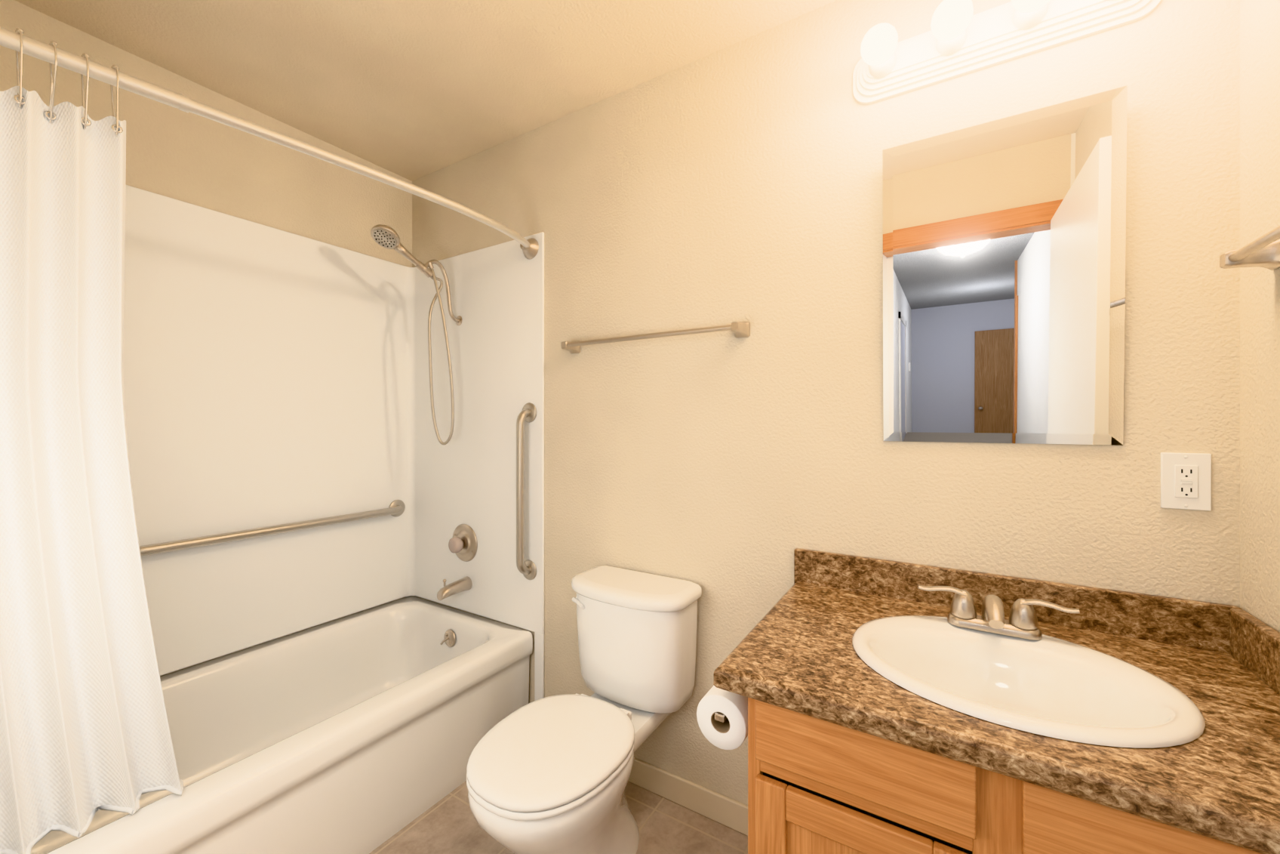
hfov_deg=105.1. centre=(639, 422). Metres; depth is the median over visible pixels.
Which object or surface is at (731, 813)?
baseboard
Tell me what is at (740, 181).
wall
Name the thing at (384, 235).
shower head
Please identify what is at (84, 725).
shower curtain
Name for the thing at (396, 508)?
grab rail
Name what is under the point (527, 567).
grab rail
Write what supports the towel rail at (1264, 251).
attached to the wall at (1260, 20)
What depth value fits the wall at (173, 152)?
1.75 m
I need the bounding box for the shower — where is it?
[123,184,544,700]
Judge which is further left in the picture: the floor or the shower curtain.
the shower curtain
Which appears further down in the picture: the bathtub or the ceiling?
the bathtub
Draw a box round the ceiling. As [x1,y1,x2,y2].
[14,0,836,181]
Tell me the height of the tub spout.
0.082 m
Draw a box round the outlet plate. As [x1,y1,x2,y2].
[1160,452,1211,510]
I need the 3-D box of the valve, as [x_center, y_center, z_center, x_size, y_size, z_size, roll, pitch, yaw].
[-0.793,0.530,2.142,0.166,0.166,0.069,0,0,32]
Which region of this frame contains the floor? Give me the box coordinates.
[369,780,747,853]
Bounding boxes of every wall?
[0,0,412,676]
[412,0,1239,805]
[1240,0,1279,631]
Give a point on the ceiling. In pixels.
(413, 90)
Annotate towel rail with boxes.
[561,321,750,353]
[1219,225,1279,270]
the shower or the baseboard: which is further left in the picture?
the shower
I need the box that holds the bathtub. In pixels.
[30,595,532,853]
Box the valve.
[448,523,477,561]
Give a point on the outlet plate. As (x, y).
(1186, 478)
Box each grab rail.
[139,499,405,556]
[516,402,536,579]
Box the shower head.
[370,224,462,445]
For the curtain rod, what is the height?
0.088 m
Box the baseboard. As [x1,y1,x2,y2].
[627,756,747,835]
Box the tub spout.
[436,575,472,599]
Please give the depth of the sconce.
1.15 m
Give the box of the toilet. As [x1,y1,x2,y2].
[466,565,701,853]
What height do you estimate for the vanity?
0.893 m
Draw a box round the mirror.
[882,85,1127,445]
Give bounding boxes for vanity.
[696,547,1279,853]
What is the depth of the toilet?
1.35 m
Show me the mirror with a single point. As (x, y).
(1004, 239)
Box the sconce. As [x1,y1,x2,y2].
[852,0,1160,104]
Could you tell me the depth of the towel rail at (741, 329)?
1.58 m
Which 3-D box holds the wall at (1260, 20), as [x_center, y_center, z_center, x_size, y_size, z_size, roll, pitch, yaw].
[0.807,0.039,0.242,0.120,2.430,1.640,0,0,32]
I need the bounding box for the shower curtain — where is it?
[0,27,183,853]
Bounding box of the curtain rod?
[0,26,538,259]

